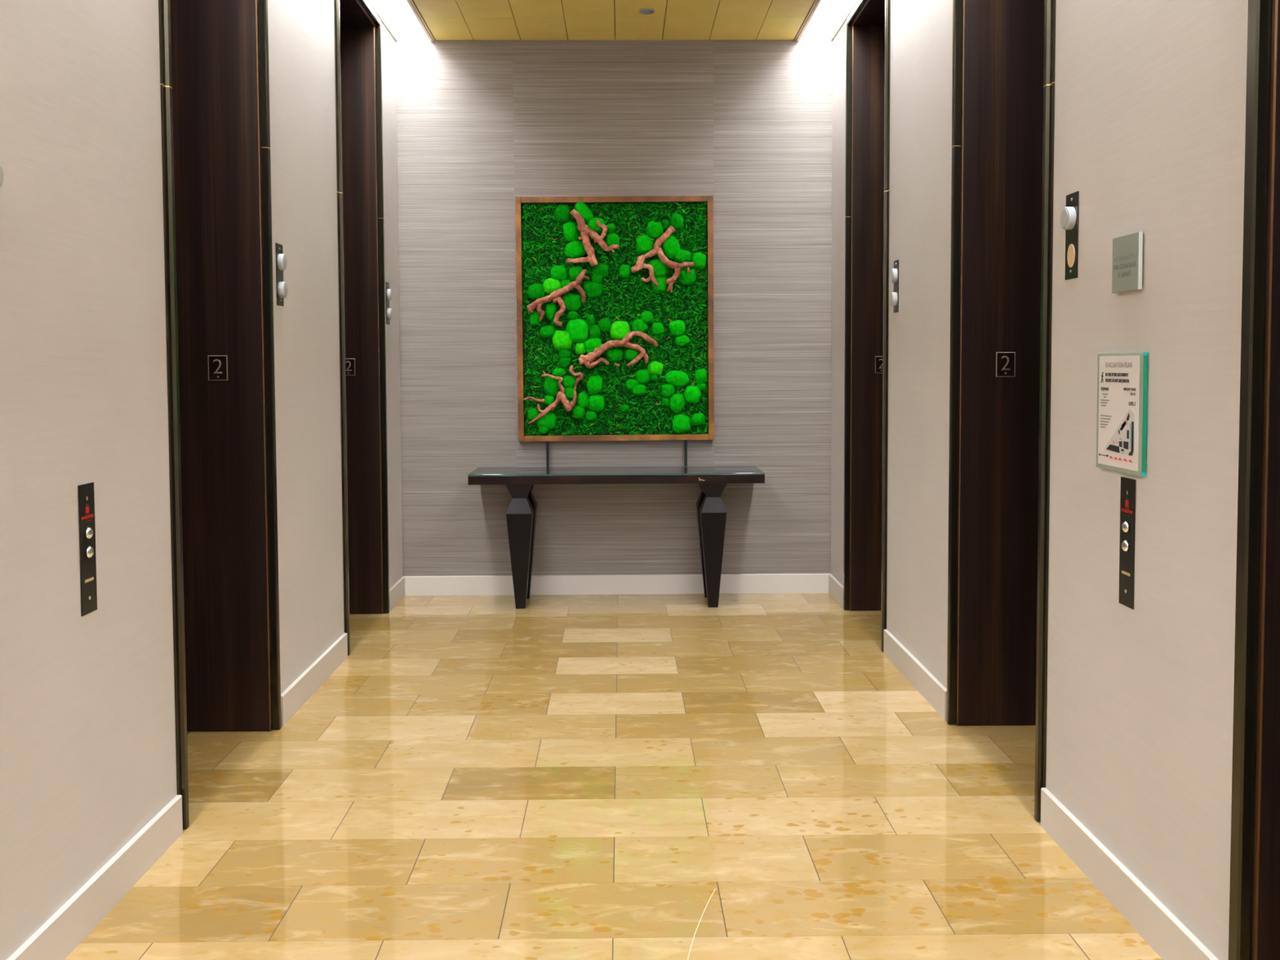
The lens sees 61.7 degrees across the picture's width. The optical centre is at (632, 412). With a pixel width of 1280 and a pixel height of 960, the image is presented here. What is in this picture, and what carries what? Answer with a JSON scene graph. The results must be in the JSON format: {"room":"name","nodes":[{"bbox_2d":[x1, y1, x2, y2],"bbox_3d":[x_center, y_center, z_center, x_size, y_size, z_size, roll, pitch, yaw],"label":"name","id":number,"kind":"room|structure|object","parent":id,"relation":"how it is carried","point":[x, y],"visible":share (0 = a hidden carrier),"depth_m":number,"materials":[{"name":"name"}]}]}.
{"room":"lobby","nodes":[
{"label":"lobby","id":0,"kind":"room"},
{"bbox_2d":[0,0,403,959],"bbox_3d":[-1.761,-0.496,2.202,0.560,3.860,9.680,0,3,-1],"label":"wall","id":1,"kind":"structure","parent":0,"point":[88,753],"depth_m":3.05,"materials":[{"name":"paint"}]},
{"bbox_2d":[0,163,4,186],"bbox_3d":[-1.470,-0.492,2.458,0.027,0.262,0.087,0,3,-1],"label":"lantern","id":2,"kind":"object","parent":1,"relation":"attached to","point":[2,174],"visible":1,"depth_m":2.48,"materials":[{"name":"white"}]},
{"bbox_2d":[77,482,97,616],"bbox_3d":[-1.478,0.371,2.916,0.019,0.354,0.082,0,3,-1],"label":"panel","id":3,"kind":"object","parent":1,"relation":"attached to","point":[86,491],"visible":1,"depth_m":2.91,"materials":[{"name":"black"}]},
{"bbox_2d":[6,576,404,959],"bbox_3d":[-1.465,1.367,2.279,0.016,0.128,9.664,0,3,-1],"label":"baseboard","id":4,"kind":"structure","parent":1,"relation":"attached to","point":[58,937],"depth_m":3.11,"materials":[{"name":"white"}]},
{"bbox_2d":[158,0,281,829],"bbox_3d":[-1.743,-0.458,3.941,0.522,3.630,1.044,0,3,-1],"label":"door","id":5,"kind":"structure","parent":1,"relation":"in","point":[214,54],"depth_m":4.40,"materials":[{"name":"dark wood"},{"name":"oiled bronze"},{"name":"metal"}]},
{"bbox_2d":[275,243,288,306],"bbox_3d":[-1.492,-0.586,4.569,0.027,0.262,0.087,0,3,-1],"label":"lantern","id":6,"kind":"object","parent":1,"relation":"attached to","point":[281,258],"visible":1,"depth_m":4.55,"materials":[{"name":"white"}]},
{"bbox_2d":[333,0,389,655],"bbox_3d":[-1.765,-0.551,6.053,0.522,3.630,1.044,0,3,-1],"label":"door","id":7,"kind":"structure","parent":1,"relation":"in","point":[357,27],"depth_m":6.49,"materials":[{"name":"dark wood"},{"name":"oiled bronze"},{"name":"metal"}]},
{"bbox_2d":[367,0,396,41],"bbox_3d":[-1.484,-2.204,2.129,0.010,0.012,9.678,0,3,-1],"label":"light strip","id":8,"kind":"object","parent":1,"relation":"attached to","point":[369,1],"depth_m":6.58,"materials":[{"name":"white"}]},
{"bbox_2d":[385,281,392,324],"bbox_3d":[-1.514,-0.679,6.683,0.027,0.262,0.087,0,3,-1],"label":"lantern","id":9,"kind":"object","parent":1,"relation":"attached to","point":[388,291],"visible":1,"depth_m":6.66,"materials":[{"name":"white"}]},
{"bbox_2d":[64,592,1162,959],"bbox_3d":[-0.049,1.423,2.329,3.968,0.002,9.730,0,3,-1],"label":"floor","id":10,"kind":"structure","parent":0,"point":[750,776],"depth_m":3.68,"materials":[{"name":"stone"}]},
{"bbox_2d":[467,466,764,608],"bbox_3d":[-0.097,0.796,6.866,1.833,0.853,0.467,0,3,-1],"label":"console table","id":11,"kind":"object","parent":10,"relation":"on","point":[521,514],"visible":1,"depth_m":6.66,"materials":[{"name":"black wood"}]},
{"bbox_2d":[515,195,714,467],"bbox_3d":[-0.110,-0.521,6.997,1.299,1.775,0.128,-1,3,-1],"label":"wall art","id":12,"kind":"object","parent":11,"relation":"on","point":[615,295],"visible":1,"depth_m":7.00,"materials":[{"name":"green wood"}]},
{"bbox_2d":[527,408,538,420],"bbox_3d":[-0.649,0.016,7.026,0.078,0.084,0.054,-1,3,-1],"label":"moss cushion","id":13,"kind":"object","parent":12,"relation":"on","point":[532,413],"depth_m":7.00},
{"bbox_2d":[529,310,540,325],"bbox_3d":[-0.635,-0.617,6.999,0.070,0.105,0.053,-1,3,-1],"label":"moss cushion","id":14,"kind":"object","parent":12,"relation":"on","point":[535,315],"depth_m":6.98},
{"bbox_2d":[527,282,546,300],"bbox_3d":[-0.619,-0.784,6.991,0.133,0.124,0.059,-1,3,-1],"label":"moss cushion","id":15,"kind":"object","parent":12,"relation":"on","point":[535,291],"depth_m":6.97,"materials":[{"name":"plant"}]},
{"bbox_2d":[537,426,548,434],"bbox_3d":[-0.583,0.110,7.031,0.072,0.070,0.054,-1,3,-1],"label":"moss cushion","id":16,"kind":"object","parent":12,"relation":"on","point":[541,430],"depth_m":7.01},
{"bbox_2d":[536,411,556,430],"bbox_3d":[-0.562,0.057,7.025,0.136,0.128,0.060,-1,3,-1],"label":"moss cushion","id":17,"kind":"object","parent":12,"relation":"on","point":[545,420],"depth_m":7.00,"materials":[{"name":"plant"}]},
{"bbox_2d":[539,324,555,337],"bbox_3d":[-0.551,-0.528,7.002,0.106,0.086,0.056,-1,3,-1],"label":"moss cushion","id":18,"kind":"object","parent":12,"relation":"on","point":[545,331],"depth_m":6.99,"materials":[{"name":"plant"}]},
{"bbox_2d":[544,395,554,405],"bbox_3d":[-0.542,-0.077,7.021,0.070,0.071,0.056,-1,3,-1],"label":"moss cushion","id":19,"kind":"object","parent":12,"relation":"on","point":[548,399],"depth_m":7.00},
{"bbox_2d":[545,302,557,320],"bbox_3d":[-0.530,-0.657,6.996,0.080,0.116,0.056,-1,3,-1],"label":"moss cushion","id":20,"kind":"object","parent":12,"relation":"on","point":[551,308],"depth_m":6.98,"materials":[{"name":"plant"}]},
{"bbox_2d":[543,377,559,396],"bbox_3d":[-0.529,-0.169,7.018,0.108,0.137,0.058,-1,3,-1],"label":"moss cushion","id":21,"kind":"object","parent":12,"relation":"on","point":[551,384],"depth_m":7.00,"materials":[{"name":"plant"}]},
{"bbox_2d":[542,278,561,294],"bbox_3d":[-0.521,-0.822,6.983,0.122,0.108,0.061,-1,3,-1],"label":"moss cushion","id":22,"kind":"object","parent":12,"relation":"on","point":[550,286],"depth_m":6.96,"materials":[{"name":"plant"}]},
{"bbox_2d":[551,317,559,327],"bbox_3d":[-0.500,-0.590,7.003,0.060,0.071,0.054,-1,3,-1],"label":"moss cushion","id":23,"kind":"object","parent":12,"relation":"on","point":[556,323],"depth_m":6.98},
{"bbox_2d":[550,265,567,281],"bbox_3d":[-0.477,-0.906,6.984,0.113,0.109,0.058,-1,3,-1],"label":"moss cushion","id":24,"kind":"object","parent":12,"relation":"on","point":[557,273],"depth_m":6.96,"materials":[{"name":"plant"}]},
{"bbox_2d":[551,367,566,377],"bbox_3d":[-0.480,-0.258,7.015,0.095,0.068,0.054,-1,3,-1],"label":"moss cushion","id":25,"kind":"object","parent":12,"relation":"on","point":[556,371],"depth_m":7.00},
{"bbox_2d":[552,330,572,351],"bbox_3d":[-0.458,-0.468,6.997,0.135,0.137,0.066,-1,3,-1],"label":"moss cushion","id":26,"kind":"object","parent":12,"relation":"on","point":[562,340],"depth_m":6.98,"materials":[{"name":"plant"}]},
{"bbox_2d":[554,204,571,224],"bbox_3d":[-0.451,-1.292,6.973,0.112,0.132,0.056,-1,3,-1],"label":"moss cushion","id":27,"kind":"object","parent":12,"relation":"on","point":[562,212],"depth_m":6.96,"materials":[{"name":"plant"}]},
{"bbox_2d":[558,357,571,368],"bbox_3d":[-0.442,-0.333,7.015,0.086,0.090,0.055,-1,3,-1],"label":"moss cushion","id":28,"kind":"object","parent":12,"relation":"on","point":[563,362],"depth_m":7.00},
{"bbox_2d":[558,348,571,359],"bbox_3d":[-0.440,-0.380,7.014,0.086,0.084,0.053,-1,3,-1],"label":"moss cushion","id":29,"kind":"object","parent":12,"relation":"on","point":[563,353],"depth_m":6.99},
{"bbox_2d":[560,279,570,288],"bbox_3d":[-0.433,-0.829,6.991,0.070,0.079,0.054,-1,3,-1],"label":"moss cushion","id":30,"kind":"object","parent":12,"relation":"on","point":[564,282],"depth_m":6.97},
{"bbox_2d":[562,375,576,387],"bbox_3d":[-0.409,-0.193,7.017,0.099,0.097,0.059,-1,3,-1],"label":"moss cushion","id":31,"kind":"object","parent":12,"relation":"on","point":[568,381],"depth_m":7.00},
{"bbox_2d":[564,387,577,399],"bbox_3d":[-0.406,-0.129,7.021,0.085,0.097,0.056,-1,3,-1],"label":"moss cushion","id":32,"kind":"object","parent":12,"relation":"on","point":[569,393],"depth_m":7.00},
{"bbox_2d":[563,222,578,241],"bbox_3d":[-0.400,-1.178,6.970,0.101,0.133,0.062,-1,3,-1],"label":"moss cushion","id":33,"kind":"object","parent":12,"relation":"on","point":[571,229],"depth_m":6.95,"materials":[{"name":"plant"}]},
{"bbox_2d":[566,311,577,319],"bbox_3d":[-0.392,-0.632,7.002,0.078,0.062,0.053,-1,3,-1],"label":"moss cushion","id":34,"kind":"object","parent":12,"relation":"on","point":[571,315],"depth_m":6.98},
{"bbox_2d":[562,292,582,311],"bbox_3d":[-0.395,-0.721,6.994,0.135,0.123,0.061,-1,3,-1],"label":"moss cushion","id":35,"kind":"object","parent":12,"relation":"on","point":[571,301],"depth_m":6.97,"materials":[{"name":"plant"}]},
{"bbox_2d":[568,266,582,281],"bbox_3d":[-0.365,-0.904,6.986,0.108,0.106,0.058,-1,3,-1],"label":"moss cushion","id":36,"kind":"object","parent":12,"relation":"on","point":[575,273],"depth_m":6.96,"materials":[{"name":"plant"}]},
{"bbox_2d":[564,240,586,258],"bbox_3d":[-0.370,-1.058,6.976,0.142,0.127,0.061,-1,3,-1],"label":"moss cushion","id":37,"kind":"object","parent":12,"relation":"on","point":[574,249],"depth_m":6.96,"materials":[{"name":"plant"}]},
{"bbox_2d":[565,319,588,342],"bbox_3d":[-0.362,-0.533,6.995,0.151,0.164,0.064,-1,3,-1],"label":"moss cushion","id":38,"kind":"object","parent":12,"relation":"on","point":[576,330],"depth_m":6.98,"materials":[{"name":"plant"}]},
{"bbox_2d":[571,405,585,418],"bbox_3d":[-0.353,-0.001,7.027,0.090,0.092,0.056,-1,3,-1],"label":"moss cushion","id":39,"kind":"object","parent":12,"relation":"on","point":[577,411],"depth_m":7.01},
{"bbox_2d":[574,342,585,355],"bbox_3d":[-0.339,-0.413,7.003,0.072,0.088,0.060,-1,3,-1],"label":"moss cushion","id":40,"kind":"object","parent":12,"relation":"on","point":[580,347],"depth_m":6.99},
{"bbox_2d":[576,391,589,408],"bbox_3d":[-0.323,-0.075,7.023,0.088,0.118,0.057,-1,3,-1],"label":"moss cushion","id":41,"kind":"object","parent":12,"relation":"on","point":[582,397],"depth_m":7.01,"materials":[{"name":"plant"}]},
{"bbox_2d":[574,201,593,223],"bbox_3d":[-0.313,-1.298,6.967,0.121,0.145,0.057,-1,3,-1],"label":"moss cushion","id":42,"kind":"object","parent":12,"relation":"on","point":[584,211],"depth_m":6.95,"materials":[{"name":"plant"}]},
{"bbox_2d":[586,314,595,324],"bbox_3d":[-0.272,-0.605,7.004,0.058,0.076,0.054,-1,3,-1],"label":"moss cushion","id":43,"kind":"object","parent":12,"relation":"on","point":[590,318],"depth_m":6.99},
{"bbox_2d":[585,411,596,421],"bbox_3d":[-0.270,0.028,7.032,0.078,0.071,0.053,-1,3,-1],"label":"moss cushion","id":44,"kind":"object","parent":12,"relation":"on","point":[589,415],"depth_m":7.01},
{"bbox_2d":[582,337,602,353],"bbox_3d":[-0.261,-0.434,7.003,0.133,0.111,0.061,-1,3,-1],"label":"moss cushion","id":45,"kind":"object","parent":12,"relation":"on","point":[590,345],"depth_m":6.98,"materials":[{"name":"plant"}]},
{"bbox_2d":[582,280,602,297],"bbox_3d":[-0.259,-0.803,6.995,0.131,0.115,0.058,-1,3,-1],"label":"moss cushion","id":46,"kind":"object","parent":12,"relation":"on","point":[591,289],"depth_m":6.98,"materials":[{"name":"plant"}]},
{"bbox_2d":[586,375,603,393],"bbox_3d":[-0.244,-0.180,7.016,0.111,0.122,0.060,-1,3,-1],"label":"moss cushion","id":47,"kind":"object","parent":12,"relation":"on","point":[594,384],"depth_m":7.00,"materials":[{"name":"plant"}]},
{"bbox_2d":[589,324,600,338],"bbox_3d":[-0.244,-0.528,7.007,0.077,0.094,0.056,-1,3,-1],"label":"moss cushion","id":48,"kind":"object","parent":12,"relation":"on","point":[594,329],"depth_m":6.99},
{"bbox_2d":[587,217,605,232],"bbox_3d":[-0.232,-1.218,6.971,0.117,0.097,0.057,-1,3,-1],"label":"moss cushion","id":49,"kind":"object","parent":12,"relation":"on","point":[594,224],"depth_m":6.95,"materials":[{"name":"plant"}]},
{"bbox_2d":[588,394,605,411],"bbox_3d":[-0.232,-0.058,7.021,0.117,0.113,0.063,-1,3,-1],"label":"moss cushion","id":50,"kind":"object","parent":12,"relation":"on","point":[597,402],"depth_m":7.01,"materials":[{"name":"plant"}]},
{"bbox_2d":[591,274,602,284],"bbox_3d":[-0.229,-0.869,6.994,0.071,0.082,0.055,-1,3,-1],"label":"moss cushion","id":51,"kind":"object","parent":12,"relation":"on","point":[596,278],"depth_m":6.98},
{"bbox_2d":[591,262,608,278],"bbox_3d":[-0.205,-0.926,6.990,0.112,0.101,0.057,-1,3,-1],"label":"moss cushion","id":52,"kind":"object","parent":12,"relation":"on","point":[600,270],"depth_m":6.97,"materials":[{"name":"plant"}]},
{"bbox_2d":[598,317,612,332],"bbox_3d":[-0.177,-0.571,7.006,0.090,0.093,0.056,-1,3,-1],"label":"moss cushion","id":53,"kind":"object","parent":12,"relation":"on","point":[605,324],"depth_m":6.99,"materials":[{"name":"plant"}]},
{"bbox_2d":[606,223,615,233],"bbox_3d":[-0.138,-1.199,6.977,0.063,0.065,0.054,-1,3,-1],"label":"moss cushion","id":54,"kind":"object","parent":12,"relation":"on","point":[611,228],"depth_m":6.96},
{"bbox_2d":[605,232,619,246],"bbox_3d":[-0.129,-1.119,6.978,0.098,0.106,0.059,-1,3,-1],"label":"moss cushion","id":55,"kind":"object","parent":12,"relation":"on","point":[612,239],"depth_m":6.96,"materials":[{"name":"plant"}]},
{"bbox_2d":[605,347,623,361],"bbox_3d":[-0.115,-0.376,7.012,0.115,0.094,0.058,-1,3,-1],"label":"moss cushion","id":56,"kind":"object","parent":12,"relation":"on","point":[612,354],"depth_m":6.99,"materials":[{"name":"plant"}]},
{"bbox_2d":[609,320,631,340],"bbox_3d":[-0.077,-0.531,6.997,0.140,0.138,0.066,-1,3,-1],"label":"moss cushion","id":57,"kind":"object","parent":12,"relation":"on","point":[619,330],"depth_m":6.98,"materials":[{"name":"plant"}]},
{"bbox_2d":[618,404,629,413],"bbox_3d":[-0.052,-0.023,7.034,0.072,0.056,0.051,-1,3,-1],"label":"moss cushion","id":58,"kind":"object","parent":12,"relation":"on","point":[623,408],"depth_m":7.02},
{"bbox_2d":[618,264,631,279],"bbox_3d":[-0.045,-0.917,6.990,0.085,0.096,0.056,-1,3,-1],"label":"moss cushion","id":59,"kind":"object","parent":12,"relation":"on","point":[624,270],"depth_m":6.97,"materials":[{"name":"plant"}]},
{"bbox_2d":[623,348,639,360],"bbox_3d":[-0.003,-0.374,7.014,0.102,0.088,0.055,-1,3,-1],"label":"moss cushion","id":60,"kind":"object","parent":12,"relation":"on","point":[629,354],"depth_m":6.99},
{"bbox_2d":[625,378,639,390],"bbox_3d":[0.001,-0.181,7.022,0.092,0.078,0.056,-1,3,-1],"label":"moss cushion","id":61,"kind":"object","parent":12,"relation":"on","point":[630,384],"depth_m":7.00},
{"bbox_2d":[631,383,646,395],"bbox_3d":[0.042,-0.148,7.024,0.104,0.085,0.056,-1,3,-1],"label":"moss cushion","id":62,"kind":"object","parent":12,"relation":"on","point":[637,389],"depth_m":7.00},
{"bbox_2d":[631,318,647,333],"bbox_3d":[0.048,-0.559,7.005,0.107,0.111,0.060,-1,3,-1],"label":"moss cushion","id":63,"kind":"object","parent":12,"relation":"on","point":[637,325],"depth_m":6.98,"materials":[{"name":"plant"}]},
{"bbox_2d":[635,368,650,384],"bbox_3d":[0.068,-0.232,7.020,0.106,0.102,0.058,-1,3,-1],"label":"moss cushion","id":64,"kind":"object","parent":12,"relation":"on","point":[642,376],"depth_m":7.00,"materials":[{"name":"plant"}]},
{"bbox_2d":[635,235,653,254],"bbox_3d":[0.083,-1.092,6.980,0.114,0.126,0.060,-1,3,-1],"label":"moss cushion","id":65,"kind":"object","parent":12,"relation":"on","point":[644,243],"depth_m":6.96,"materials":[{"name":"plant"}]},
{"bbox_2d":[640,311,653,324],"bbox_3d":[0.094,-0.619,7.004,0.094,0.089,0.056,-1,3,-1],"label":"moss cushion","id":66,"kind":"object","parent":12,"relation":"on","point":[646,317],"depth_m":6.99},
{"bbox_2d":[649,373,657,382],"bbox_3d":[0.143,-0.226,7.026,0.058,0.058,0.053,-1,3,-1],"label":"moss cushion","id":67,"kind":"object","parent":12,"relation":"on","point":[653,377],"depth_m":7.01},
{"bbox_2d":[645,221,663,238],"bbox_3d":[0.148,-1.190,6.978,0.116,0.116,0.058,-1,3,-1],"label":"moss cushion","id":68,"kind":"object","parent":12,"relation":"on","point":[654,229],"depth_m":6.96,"materials":[{"name":"plant"}]},
{"bbox_2d":[647,361,663,374],"bbox_3d":[0.152,-0.287,7.012,0.105,0.093,0.063,-1,3,-1],"label":"moss cushion","id":69,"kind":"object","parent":12,"relation":"on","point":[653,367],"depth_m":7.00,"materials":[{"name":"plant"}]},
{"bbox_2d":[650,322,664,335],"bbox_3d":[0.166,-0.544,7.006,0.090,0.086,0.058,-1,3,-1],"label":"moss cushion","id":70,"kind":"object","parent":12,"relation":"on","point":[656,328],"depth_m":6.99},
{"bbox_2d":[648,257,667,276],"bbox_3d":[0.169,-0.943,6.987,0.133,0.129,0.062,-1,3,-1],"label":"moss cushion","id":71,"kind":"object","parent":12,"relation":"on","point":[657,267],"depth_m":6.96,"materials":[{"name":"plant"}]},
{"bbox_2d":[651,275,666,293],"bbox_3d":[0.177,-0.836,6.994,0.108,0.115,0.058,-1,3,-1],"label":"moss cushion","id":72,"kind":"object","parent":12,"relation":"on","point":[659,283],"depth_m":6.97,"materials":[{"name":"plant"}]},
{"bbox_2d":[661,397,670,408],"bbox_3d":[0.223,-0.061,7.035,0.066,0.071,0.052,-1,3,-1],"label":"moss cushion","id":73,"kind":"object","parent":12,"relation":"on","point":[665,402],"depth_m":7.02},
{"bbox_2d":[661,219,670,230],"bbox_3d":[0.218,-1.224,6.986,0.059,0.069,0.050,-1,3,-1],"label":"moss cushion","id":74,"kind":"object","parent":12,"relation":"on","point":[665,224],"depth_m":6.97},
{"bbox_2d":[661,383,675,397],"bbox_3d":[0.236,-0.143,7.024,0.095,0.093,0.059,-1,3,-1],"label":"moss cushion","id":75,"kind":"object","parent":12,"relation":"on","point":[668,390],"depth_m":7.01,"materials":[{"name":"plant"}]},
{"bbox_2d":[661,235,679,258],"bbox_3d":[0.249,-1.080,6.980,0.127,0.154,0.063,-1,3,-1],"label":"moss cushion","id":76,"kind":"object","parent":12,"relation":"on","point":[670,244],"depth_m":6.96,"materials":[{"name":"plant"}]},
{"bbox_2d":[668,393,684,413],"bbox_3d":[0.294,-0.059,7.028,0.111,0.131,0.060,-1,3,-1],"label":"moss cushion","id":77,"kind":"object","parent":12,"relation":"on","point":[676,401],"depth_m":7.01,"materials":[{"name":"plant"}]},
{"bbox_2d":[668,320,684,335],"bbox_3d":[0.294,-0.552,7.004,0.107,0.106,0.060,-1,3,-1],"label":"moss cushion","id":78,"kind":"object","parent":12,"relation":"on","point":[676,327],"depth_m":6.99,"materials":[{"name":"plant"}]},
{"bbox_2d":[670,213,684,229],"bbox_3d":[0.291,-1.246,6.980,0.090,0.109,0.057,-1,3,-1],"label":"moss cushion","id":79,"kind":"object","parent":12,"relation":"on","point":[677,220],"depth_m":6.96,"materials":[{"name":"plant"}]},
{"bbox_2d":[665,370,689,386],"bbox_3d":[0.297,-0.221,7.021,0.163,0.107,0.057,-1,3,-1],"label":"moss cushion","id":80,"kind":"object","parent":12,"relation":"on","point":[673,378],"depth_m":7.00,"materials":[{"name":"plant"}]},
{"bbox_2d":[671,413,691,433],"bbox_3d":[0.326,0.076,7.033,0.129,0.128,0.061,-1,3,-1],"label":"moss cushion","id":81,"kind":"object","parent":12,"relation":"on","point":[681,423],"depth_m":7.02,"materials":[{"name":"plant"}]},
{"bbox_2d":[674,334,689,346],"bbox_3d":[0.328,-0.469,7.013,0.100,0.080,0.054,-1,3,-1],"label":"moss cushion","id":82,"kind":"object","parent":12,"relation":"on","point":[680,340],"depth_m":7.00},
{"bbox_2d":[673,249,690,262],"bbox_3d":[0.327,-1.016,6.989,0.115,0.096,0.057,-1,3,-1],"label":"moss cushion","id":83,"kind":"object","parent":12,"relation":"on","point":[679,255],"depth_m":6.97,"materials":[{"name":"plant"}]},
{"bbox_2d":[677,266,696,285],"bbox_3d":[0.361,-0.890,6.995,0.128,0.123,0.058,-1,3,-1],"label":"moss cushion","id":84,"kind":"object","parent":12,"relation":"on","point":[686,276],"depth_m":6.98,"materials":[{"name":"plant"}]},
{"bbox_2d":[684,386,701,403],"bbox_3d":[0.398,-0.114,7.023,0.114,0.118,0.062,-1,3,-1],"label":"moss cushion","id":85,"kind":"object","parent":12,"relation":"on","point":[692,394],"depth_m":7.01,"materials":[{"name":"plant"}]},
{"bbox_2d":[691,413,705,426],"bbox_3d":[0.437,0.047,7.037,0.096,0.086,0.057,-1,3,-1],"label":"moss cushion","id":86,"kind":"object","parent":12,"relation":"on","point":[697,419],"depth_m":7.02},
{"bbox_2d":[690,252,706,270],"bbox_3d":[0.433,-0.987,6.991,0.108,0.117,0.058,-1,3,-1],"label":"moss cushion","id":87,"kind":"object","parent":12,"relation":"on","point":[698,260],"depth_m":6.97,"materials":[{"name":"plant"}]},
{"bbox_2d":[696,383,706,391],"bbox_3d":[0.453,-0.164,7.031,0.064,0.055,0.052,-1,3,-1],"label":"moss cushion","id":88,"kind":"object","parent":12,"relation":"on","point":[700,387],"depth_m":7.01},
{"bbox_2d":[694,368,707,384],"bbox_3d":[0.452,-0.233,7.024,0.085,0.107,0.057,-1,3,-1],"label":"moss cushion","id":89,"kind":"object","parent":12,"relation":"on","point":[700,375],"depth_m":7.01,"materials":[{"name":"plant"}]},
{"bbox_2d":[395,13,832,576],"bbox_3d":[-0.108,-0.720,7.114,3.968,3.860,0.120,0,3,-1],"label":"wall","id":90,"kind":"structure","parent":0,"point":[482,125],"depth_m":7.05,"materials":[{"name":"fabric"}]},
{"bbox_2d":[405,0,435,41],"bbox_3d":[-1.246,-2.215,2.131,0.030,0.040,9.678,0,3,-1],"label":"trim","id":91,"kind":"structure","parent":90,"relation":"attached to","point":[413,6],"depth_m":6.54,"materials":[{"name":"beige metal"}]},
{"bbox_2d":[404,573,830,595],"bbox_3d":[-0.099,1.147,7.128,2.848,0.128,0.016,0,3,-1],"label":"baseboard","id":92,"kind":"structure","parent":90,"relation":"attached to","point":[442,585],"depth_m":7.12,"materials":[{"name":"white"}]},
{"bbox_2d":[794,0,821,41],"bbox_3d":[1.123,-2.226,2.155,0.030,0.040,9.678,0,3,-1],"label":"trim","id":93,"kind":"structure","parent":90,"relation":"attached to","point":[812,10],"depth_m":6.57,"materials":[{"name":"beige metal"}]},
{"bbox_2d":[413,0,814,39],"bbox_3d":[-0.062,-2.225,2.143,2.347,0.030,9.680,0,3,-1],"label":"ceiling","id":94,"kind":"structure","parent":0,"point":[446,20],"depth_m":6.56,"materials":[{"name":"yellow wood"}]},
{"bbox_2d":[386,0,413,14],"bbox_3d":[-1.361,-2.315,2.130,0.256,0.160,9.668,0,3,-1],"label":"light","id":95,"kind":"object","parent":94,"relation":"attached to","point":[398,6],"visible":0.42,"depth_m":6.81,"materials":[{"name":"white"}]},
{"bbox_2d":[639,8,653,14],"bbox_3d":[0.086,-2.391,6.395,0.090,0.014,0.090,0,3,-1],"label":"sprinkler cover","id":96,"kind":"object","parent":94,"relation":"attached to","point":[644,11],"visible":1,"depth_m":6.38,"materials":[{"name":"grey metal"}]},
{"bbox_2d":[813,0,840,13],"bbox_3d":[1.233,-2.328,2.156,0.250,0.160,9.668,0,3,-1],"label":"light","id":97,"kind":"object","parent":94,"relation":"attached to","point":[825,6],"visible":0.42,"depth_m":6.84,"materials":[{"name":"white"}]},
{"bbox_2d":[830,0,1248,959],"bbox_3d":[1.646,-0.512,2.236,0.560,3.860,9.680,0,3,-1],"label":"wall","id":98,"kind":"structure","parent":0,"point":[1150,95],"depth_m":2.97,"materials":[{"name":"paint"}]},
{"bbox_2d":[831,0,857,40],"bbox_3d":[1.354,-2.217,2.158,0.010,0.012,9.678,0,3,-1],"label":"light strip","id":99,"kind":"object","parent":98,"relation":"attached to","point":[856,1],"depth_m":6.62,"materials":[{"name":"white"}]},
{"bbox_2d":[843,0,890,651],"bbox_3d":[1.571,-0.567,6.086,0.522,3.630,1.044,0,3,-1],"label":"door","id":100,"kind":"structure","parent":98,"relation":"in","point":[868,25],"depth_m":6.52,"materials":[{"name":"dark wood"},{"name":"oiled bronze"},{"name":"metal"}]},
{"bbox_2d":[889,259,898,312],"bbox_3d":[1.320,-0.634,5.401,0.027,0.262,0.087,0,3,-1],"label":"lantern","id":101,"kind":"object","parent":98,"relation":"attached to","point":[894,274],"visible":1,"depth_m":5.38,"materials":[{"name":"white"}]},
{"bbox_2d":[946,0,1056,822],"bbox_3d":[1.593,-0.474,3.975,0.522,3.630,1.044,0,3,-1],"label":"door","id":102,"kind":"structure","parent":98,"relation":"in","point":[1004,51],"depth_m":4.43,"materials":[{"name":"dark wood"},{"name":"oiled bronze"},{"name":"metal"}]},
{"bbox_2d":[828,573,1218,959],"bbox_3d":[1.367,1.354,2.308,0.016,0.128,9.664,0,3,-1],"label":"baseboard","id":103,"kind":"structure","parent":98,"relation":"attached to","point":[1171,940],"depth_m":3.10,"materials":[{"name":"white"}]},
{"bbox_2d":[1060,191,1079,279],"bbox_3d":[1.341,-0.542,3.296,0.027,0.262,0.087,0,3,-1],"label":"lantern","id":104,"kind":"object","parent":98,"relation":"attached to","point":[1069,214],"visible":1,"depth_m":3.28,"materials":[{"name":"black"}]},
{"bbox_2d":[1096,351,1147,476],"bbox_3d":[1.354,0.000,2.969,0.014,0.330,0.278,0,3,-1],"label":"evacuation plan","id":105,"kind":"object","parent":98,"relation":"attached to","point":[1122,377],"visible":1,"depth_m":2.94,"materials":[{"name":"paper"}]},
{"bbox_2d":[1118,476,1135,608],"bbox_3d":[1.357,0.358,2.945,0.019,0.354,0.082,0,3,-1],"label":"panel","id":106,"kind":"object","parent":98,"relation":"attached to","point":[1127,500],"visible":1,"depth_m":2.94,"materials":[{"name":"black"}]},
{"bbox_2d":[1111,231,1143,293],"bbox_3d":[1.351,-0.406,2.920,0.016,0.152,0.154,0,3,-1],"label":"wall sign","id":107,"kind":"object","parent":98,"relation":"attached to","point":[1127,250],"visible":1,"depth_m":2.90,"materials":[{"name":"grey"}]},
{"bbox_2d":[1228,0,1279,959],"bbox_3d":[1.615,-0.381,1.863,0.522,3.630,1.044,0,3,-1],"label":"door","id":108,"kind":"structure","parent":98,"relation":"in","point":[1254,927],"depth_m":2.36,"materials":[{"name":"dark wood"},{"name":"oiled bronze"},{"name":"metal"}]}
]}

